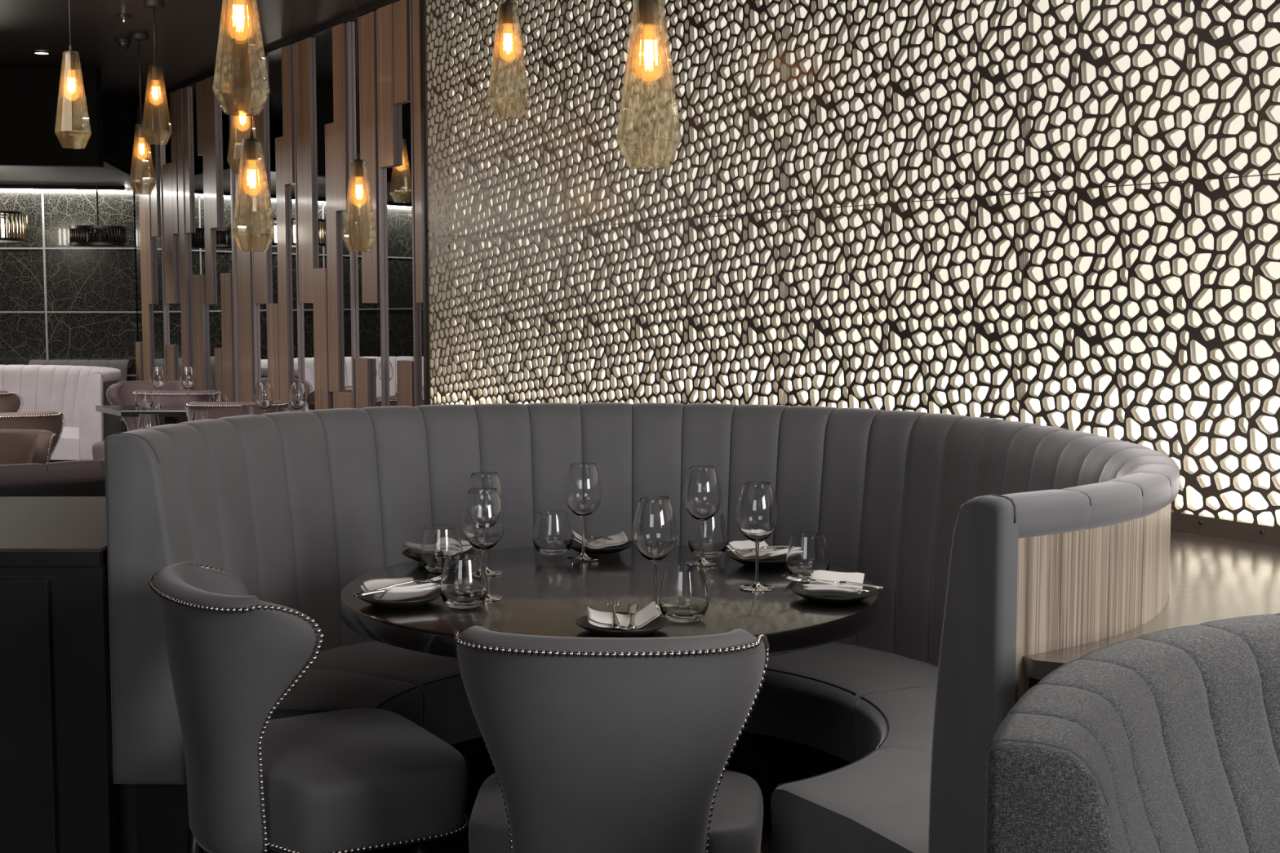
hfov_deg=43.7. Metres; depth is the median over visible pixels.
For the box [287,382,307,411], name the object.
wine glass
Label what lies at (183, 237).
board
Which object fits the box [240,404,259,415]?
water tumbler
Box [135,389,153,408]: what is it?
water tumbler
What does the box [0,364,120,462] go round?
booth
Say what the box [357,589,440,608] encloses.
plate
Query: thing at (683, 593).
water tumbler
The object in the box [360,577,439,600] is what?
folded napkin
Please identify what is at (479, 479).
bowl
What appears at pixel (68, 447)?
seat cushion
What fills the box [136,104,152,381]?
board
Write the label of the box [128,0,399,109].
trim
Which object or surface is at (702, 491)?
bowl
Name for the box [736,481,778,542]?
bowl
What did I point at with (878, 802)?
seat cushion
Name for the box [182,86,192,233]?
board
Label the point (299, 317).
upright
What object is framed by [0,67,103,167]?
wall
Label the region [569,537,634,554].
plate
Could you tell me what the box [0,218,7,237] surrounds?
diffuser
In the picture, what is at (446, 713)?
seat cushion
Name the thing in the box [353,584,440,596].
table knife
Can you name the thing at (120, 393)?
dining chair
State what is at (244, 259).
board
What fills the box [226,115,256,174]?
pendant lamp
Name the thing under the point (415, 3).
board
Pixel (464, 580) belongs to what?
water tumbler
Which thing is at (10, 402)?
dining chair
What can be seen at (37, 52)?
recessed light
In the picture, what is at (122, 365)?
bench
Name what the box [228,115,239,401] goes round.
upright
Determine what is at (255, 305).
upright
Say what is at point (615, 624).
fork
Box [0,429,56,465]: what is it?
dining chair
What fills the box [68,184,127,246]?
lamp
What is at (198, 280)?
board
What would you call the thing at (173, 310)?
mirror panel
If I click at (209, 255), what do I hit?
board
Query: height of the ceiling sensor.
0.059 m
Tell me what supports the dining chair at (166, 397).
on the floor
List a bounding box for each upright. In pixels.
[159,144,167,376]
[175,101,182,348]
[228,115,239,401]
[252,251,257,388]
[292,43,302,411]
[346,21,355,408]
[376,9,386,406]
[409,0,418,406]
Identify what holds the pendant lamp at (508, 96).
hanging from the ceiling
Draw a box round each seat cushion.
[50,426,79,460]
[268,668,423,728]
[306,640,482,745]
[740,642,937,763]
[770,748,931,852]
[853,686,936,760]
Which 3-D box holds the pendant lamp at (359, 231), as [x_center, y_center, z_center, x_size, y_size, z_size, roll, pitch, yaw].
[-1.200,-1.388,6.776,0.142,1.283,0.149,-1,5,-17]
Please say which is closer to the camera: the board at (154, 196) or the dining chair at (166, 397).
the dining chair at (166, 397)
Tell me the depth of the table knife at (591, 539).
4.04 m
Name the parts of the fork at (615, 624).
handle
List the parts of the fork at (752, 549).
handle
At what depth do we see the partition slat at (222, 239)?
10.70 m
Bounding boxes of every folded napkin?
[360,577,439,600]
[404,540,471,554]
[571,529,627,548]
[586,600,659,630]
[726,540,787,559]
[802,569,864,595]
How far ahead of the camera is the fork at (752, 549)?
3.82 m
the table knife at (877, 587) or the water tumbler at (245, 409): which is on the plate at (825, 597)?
the table knife at (877, 587)
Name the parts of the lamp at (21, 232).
glass rod, glass rod, glass rod, glass rod, glass rod, glass rod, glass rod, glass rod, glass rod, glass rod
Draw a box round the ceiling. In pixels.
[0,0,380,105]
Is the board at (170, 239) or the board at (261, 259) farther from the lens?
the board at (170, 239)
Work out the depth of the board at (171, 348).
11.60 m
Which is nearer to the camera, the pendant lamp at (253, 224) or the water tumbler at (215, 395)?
the pendant lamp at (253, 224)
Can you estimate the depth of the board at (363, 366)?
8.36 m
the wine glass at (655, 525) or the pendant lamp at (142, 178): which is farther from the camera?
the pendant lamp at (142, 178)
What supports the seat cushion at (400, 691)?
on the booth at (991, 544)
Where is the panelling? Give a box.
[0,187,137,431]
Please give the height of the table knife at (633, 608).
0.013 m
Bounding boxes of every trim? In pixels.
[0,154,131,187]
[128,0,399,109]
[419,0,453,404]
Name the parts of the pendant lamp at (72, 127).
cord, lamp shade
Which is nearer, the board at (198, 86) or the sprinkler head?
the sprinkler head
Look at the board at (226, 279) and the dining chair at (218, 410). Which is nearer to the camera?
the dining chair at (218, 410)
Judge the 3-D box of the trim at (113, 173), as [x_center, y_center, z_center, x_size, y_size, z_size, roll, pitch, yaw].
[-8.075,-1.932,11.392,8.650,0.337,1.815,0,5,0]
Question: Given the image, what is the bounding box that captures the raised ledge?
[1022,530,1279,689]
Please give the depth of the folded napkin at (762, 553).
3.87 m
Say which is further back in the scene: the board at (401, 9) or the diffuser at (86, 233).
the diffuser at (86, 233)
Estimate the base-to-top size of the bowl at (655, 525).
0.134 m
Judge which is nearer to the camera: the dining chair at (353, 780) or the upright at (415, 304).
the dining chair at (353, 780)
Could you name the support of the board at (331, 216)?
attached to the mirror panel at (365, 312)
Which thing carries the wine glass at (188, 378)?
on the square table at (171, 413)
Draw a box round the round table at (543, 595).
[339,544,879,658]
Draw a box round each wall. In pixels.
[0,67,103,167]
[102,105,132,168]
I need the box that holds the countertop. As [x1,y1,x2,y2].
[0,496,106,551]
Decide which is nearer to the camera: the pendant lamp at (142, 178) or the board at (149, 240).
the pendant lamp at (142, 178)
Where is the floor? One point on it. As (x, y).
(462, 846)
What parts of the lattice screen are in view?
screen panel, screen panel, screen panel, screen panel, screen backlight, screen panel, screen panel, screen panel, screen panel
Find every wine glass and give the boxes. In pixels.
[150,366,167,407]
[179,366,196,407]
[253,382,274,413]
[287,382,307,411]
[461,488,505,601]
[465,471,505,576]
[564,462,602,560]
[631,496,677,614]
[683,466,721,565]
[736,481,778,591]
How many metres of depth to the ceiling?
8.94 m
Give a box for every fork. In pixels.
[366,574,441,591]
[600,535,613,540]
[605,595,620,628]
[733,547,781,551]
[782,573,870,592]
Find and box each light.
[0,184,126,191]
[31,50,51,54]
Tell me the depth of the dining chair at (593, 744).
2.68 m
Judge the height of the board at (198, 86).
0.486 m
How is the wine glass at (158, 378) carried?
on the square table at (171, 413)
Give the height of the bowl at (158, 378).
0.134 m
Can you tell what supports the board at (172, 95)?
hanging from the ceiling
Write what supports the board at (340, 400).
on the floor
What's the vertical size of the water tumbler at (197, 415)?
0.104 m
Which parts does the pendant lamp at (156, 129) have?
cord, lamp shade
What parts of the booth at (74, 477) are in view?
panel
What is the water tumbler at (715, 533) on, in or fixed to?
on the round table at (543, 595)
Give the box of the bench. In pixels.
[28,360,130,432]
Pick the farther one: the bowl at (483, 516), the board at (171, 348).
the board at (171, 348)
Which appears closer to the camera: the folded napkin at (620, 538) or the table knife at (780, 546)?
the table knife at (780, 546)
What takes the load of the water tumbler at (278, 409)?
on the round table
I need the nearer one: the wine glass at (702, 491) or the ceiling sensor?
the wine glass at (702, 491)
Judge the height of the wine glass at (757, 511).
0.235 m
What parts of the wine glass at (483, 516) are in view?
stem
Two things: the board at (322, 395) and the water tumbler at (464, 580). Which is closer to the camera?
the water tumbler at (464, 580)
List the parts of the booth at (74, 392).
backrest, panel, panel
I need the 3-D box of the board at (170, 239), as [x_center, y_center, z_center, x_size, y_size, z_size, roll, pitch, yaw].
[-3.388,-1.389,11.501,0.023,1.002,0.235,-3,5,-31]
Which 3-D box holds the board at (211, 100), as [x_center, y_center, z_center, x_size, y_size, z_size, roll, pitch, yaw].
[-2.812,-1.806,10.512,0.023,0.985,0.173,-3,5,-31]
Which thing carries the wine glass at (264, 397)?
on the round table
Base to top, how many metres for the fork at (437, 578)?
0.027 m
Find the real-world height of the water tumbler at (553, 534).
0.104 m
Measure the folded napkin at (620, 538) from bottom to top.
0.039 m
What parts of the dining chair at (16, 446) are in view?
nail head trim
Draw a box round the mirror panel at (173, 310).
[158,85,195,391]
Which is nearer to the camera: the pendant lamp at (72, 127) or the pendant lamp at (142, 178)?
the pendant lamp at (72, 127)
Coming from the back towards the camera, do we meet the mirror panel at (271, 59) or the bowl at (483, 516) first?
the mirror panel at (271, 59)
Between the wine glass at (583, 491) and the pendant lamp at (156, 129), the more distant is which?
the pendant lamp at (156, 129)
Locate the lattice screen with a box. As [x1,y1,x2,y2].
[424,0,1279,546]
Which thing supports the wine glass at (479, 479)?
on the round table at (543, 595)
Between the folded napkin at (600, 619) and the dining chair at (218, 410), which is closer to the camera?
the folded napkin at (600, 619)
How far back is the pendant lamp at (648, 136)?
3.57 m
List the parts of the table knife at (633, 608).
handle, blade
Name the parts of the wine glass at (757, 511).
stem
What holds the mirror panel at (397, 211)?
on the floor
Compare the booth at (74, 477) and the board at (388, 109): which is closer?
the booth at (74, 477)
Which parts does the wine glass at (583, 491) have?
stem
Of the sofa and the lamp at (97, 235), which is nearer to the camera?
the sofa
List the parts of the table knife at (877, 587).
blade, handle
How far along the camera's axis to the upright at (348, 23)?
8.45 m
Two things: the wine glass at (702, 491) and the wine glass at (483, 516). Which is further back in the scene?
the wine glass at (702, 491)
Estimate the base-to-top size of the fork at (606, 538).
0.027 m
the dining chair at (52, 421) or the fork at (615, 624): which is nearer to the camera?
the fork at (615, 624)
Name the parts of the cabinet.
cabinet door, edge rail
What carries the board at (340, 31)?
hanging from the ceiling
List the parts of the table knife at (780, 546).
blade, handle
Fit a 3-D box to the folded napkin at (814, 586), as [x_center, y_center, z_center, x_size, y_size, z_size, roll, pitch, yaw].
[0.415,0.340,3.411,0.128,0.039,0.136,2,5,18]
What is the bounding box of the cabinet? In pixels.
[0,496,137,852]
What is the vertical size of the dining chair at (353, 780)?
0.832 m
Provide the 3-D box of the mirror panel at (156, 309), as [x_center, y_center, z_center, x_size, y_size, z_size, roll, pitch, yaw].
[-3.782,-1.030,12.211,0.006,2.850,0.916,-3,5,-31]
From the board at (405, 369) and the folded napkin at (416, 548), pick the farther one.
the board at (405, 369)
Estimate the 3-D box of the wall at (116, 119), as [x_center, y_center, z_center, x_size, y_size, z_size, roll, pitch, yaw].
[-8.950,-1.069,12.565,10.100,2.870,0.180,0,5,0]
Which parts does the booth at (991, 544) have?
panel, backrest, panel, panel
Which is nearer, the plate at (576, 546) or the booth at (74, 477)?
the plate at (576, 546)
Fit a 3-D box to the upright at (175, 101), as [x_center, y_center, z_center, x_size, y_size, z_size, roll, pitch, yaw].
[-3.250,-0.947,11.313,0.017,2.829,0.021,-3,5,-31]
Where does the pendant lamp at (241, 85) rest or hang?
hanging from the ceiling
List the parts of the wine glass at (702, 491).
stem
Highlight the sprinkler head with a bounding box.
[116,14,130,22]
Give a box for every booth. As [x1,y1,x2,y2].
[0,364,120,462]
[0,458,105,496]
[104,402,1180,852]
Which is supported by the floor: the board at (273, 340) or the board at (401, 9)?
the board at (273, 340)
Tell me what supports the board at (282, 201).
on the floor
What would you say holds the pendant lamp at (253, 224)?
hanging from the ceiling
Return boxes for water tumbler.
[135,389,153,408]
[137,413,159,429]
[191,409,212,420]
[208,389,226,402]
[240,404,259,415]
[275,407,293,412]
[420,524,462,573]
[440,554,488,608]
[533,510,572,555]
[658,565,708,622]
[688,512,728,557]
[786,532,830,582]
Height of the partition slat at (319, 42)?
2.850 m
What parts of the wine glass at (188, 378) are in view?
stem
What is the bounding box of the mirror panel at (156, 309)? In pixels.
[130,107,163,366]
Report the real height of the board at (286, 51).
0.786 m
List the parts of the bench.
seat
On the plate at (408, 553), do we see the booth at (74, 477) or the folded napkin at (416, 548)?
the folded napkin at (416, 548)
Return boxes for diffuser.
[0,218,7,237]
[86,232,111,242]
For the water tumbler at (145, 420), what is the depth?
7.35 m
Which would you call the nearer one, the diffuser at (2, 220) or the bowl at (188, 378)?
the bowl at (188, 378)
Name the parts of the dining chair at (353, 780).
leg, backrest, nail head trim, seat, leg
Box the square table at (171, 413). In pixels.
[95,404,186,424]
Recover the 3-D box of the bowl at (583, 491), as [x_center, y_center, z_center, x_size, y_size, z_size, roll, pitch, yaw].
[-0.140,0.159,3.933,0.094,0.134,0.094,0,5,0]
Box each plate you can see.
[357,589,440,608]
[401,547,475,562]
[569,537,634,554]
[575,612,669,637]
[727,550,786,567]
[791,583,876,604]
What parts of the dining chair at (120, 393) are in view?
seat, nail head trim, backrest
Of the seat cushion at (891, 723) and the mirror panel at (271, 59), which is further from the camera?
the mirror panel at (271, 59)
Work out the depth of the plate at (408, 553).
3.94 m
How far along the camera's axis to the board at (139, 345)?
12.39 m
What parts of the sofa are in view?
panel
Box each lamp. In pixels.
[0,210,28,242]
[54,0,91,148]
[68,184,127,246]
[129,32,155,194]
[141,0,172,144]
[213,0,270,115]
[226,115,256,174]
[231,115,275,251]
[342,0,377,252]
[487,0,529,119]
[616,0,681,168]
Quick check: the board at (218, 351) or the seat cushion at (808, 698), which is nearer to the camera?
the seat cushion at (808, 698)
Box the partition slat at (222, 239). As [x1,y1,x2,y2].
[189,83,231,390]
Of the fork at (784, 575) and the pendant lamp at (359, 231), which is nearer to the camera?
the fork at (784, 575)
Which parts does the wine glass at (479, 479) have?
stem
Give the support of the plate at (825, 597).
on the round table at (543, 595)
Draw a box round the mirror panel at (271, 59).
[234,50,279,401]
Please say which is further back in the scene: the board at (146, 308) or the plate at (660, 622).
the board at (146, 308)
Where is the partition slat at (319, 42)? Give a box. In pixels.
[277,31,333,411]
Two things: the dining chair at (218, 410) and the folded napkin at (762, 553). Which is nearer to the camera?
the folded napkin at (762, 553)
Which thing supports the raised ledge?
on the floor
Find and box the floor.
[430,832,771,852]
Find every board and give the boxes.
[135,342,143,381]
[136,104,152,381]
[142,103,155,304]
[150,144,159,236]
[162,162,177,303]
[166,344,176,381]
[169,91,178,234]
[175,88,191,366]
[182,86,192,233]
[192,274,207,391]
[195,80,202,155]
[200,78,214,304]
[206,75,220,228]
[214,347,222,389]
[220,272,235,402]
[235,173,254,401]
[253,101,270,303]
[266,303,279,400]
[275,136,291,407]
[281,44,294,184]
[294,36,315,302]
[312,267,331,409]
[324,122,342,392]
[332,22,348,211]
[333,391,352,408]
[355,357,372,408]
[358,11,380,302]
[377,3,398,168]
[392,0,410,104]
[396,360,413,406]
[412,0,422,302]
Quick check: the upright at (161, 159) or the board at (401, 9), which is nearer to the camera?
the board at (401, 9)
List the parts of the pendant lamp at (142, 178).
cord, lamp shade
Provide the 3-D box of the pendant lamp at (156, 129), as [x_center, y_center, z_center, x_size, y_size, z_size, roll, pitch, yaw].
[-2.437,-1.779,8.020,0.149,0.708,0.142,-2,5,-18]
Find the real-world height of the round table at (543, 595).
0.749 m
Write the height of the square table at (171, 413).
0.749 m
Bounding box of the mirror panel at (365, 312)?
[326,17,376,406]
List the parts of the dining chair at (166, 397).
nail head trim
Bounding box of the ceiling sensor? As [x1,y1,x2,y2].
[115,38,131,49]
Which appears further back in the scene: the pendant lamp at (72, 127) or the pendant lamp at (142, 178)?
the pendant lamp at (142, 178)
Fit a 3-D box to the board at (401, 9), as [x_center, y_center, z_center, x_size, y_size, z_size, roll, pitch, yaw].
[-1.163,-1.830,7.785,0.017,0.488,0.166,-3,5,-31]
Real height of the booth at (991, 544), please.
1.086 m
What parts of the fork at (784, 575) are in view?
handle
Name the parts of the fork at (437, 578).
handle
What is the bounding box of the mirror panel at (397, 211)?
[374,10,423,406]
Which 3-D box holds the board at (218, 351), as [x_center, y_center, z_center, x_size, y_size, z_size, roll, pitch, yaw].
[-2.791,0.003,10.627,0.023,1.050,0.154,-3,5,-31]
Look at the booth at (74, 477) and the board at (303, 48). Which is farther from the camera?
the board at (303, 48)
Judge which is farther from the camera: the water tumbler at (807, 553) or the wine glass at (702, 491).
the wine glass at (702, 491)
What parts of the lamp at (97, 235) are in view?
glass rod, glass rod, glass rod, glass rod, glass rod, glass rod, glass rod, glass rod, glass rod, cord, glass rod, glass rod, glass rod, glass rod, glass rod, glass rod, glass rod, glass rod, glass rod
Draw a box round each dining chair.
[0,390,23,413]
[0,410,64,462]
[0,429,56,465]
[92,381,191,460]
[132,390,228,425]
[148,561,468,852]
[186,400,290,421]
[453,626,769,852]
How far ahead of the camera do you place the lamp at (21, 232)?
11.47 m
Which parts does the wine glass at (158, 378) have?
stem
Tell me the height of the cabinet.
0.829 m
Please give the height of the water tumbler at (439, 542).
0.104 m
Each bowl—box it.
[150,366,167,389]
[179,366,196,389]
[461,488,505,551]
[465,471,505,510]
[564,462,602,517]
[631,496,677,562]
[683,466,721,521]
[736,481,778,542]
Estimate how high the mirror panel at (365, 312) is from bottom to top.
2.850 m
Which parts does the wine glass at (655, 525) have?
stem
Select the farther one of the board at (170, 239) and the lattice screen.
the board at (170, 239)
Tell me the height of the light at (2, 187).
0.164 m
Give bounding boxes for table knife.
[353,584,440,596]
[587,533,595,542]
[626,602,638,630]
[725,545,788,551]
[792,576,884,590]
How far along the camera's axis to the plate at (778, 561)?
3.82 m
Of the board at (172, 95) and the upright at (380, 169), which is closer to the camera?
the upright at (380, 169)
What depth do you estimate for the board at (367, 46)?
8.16 m

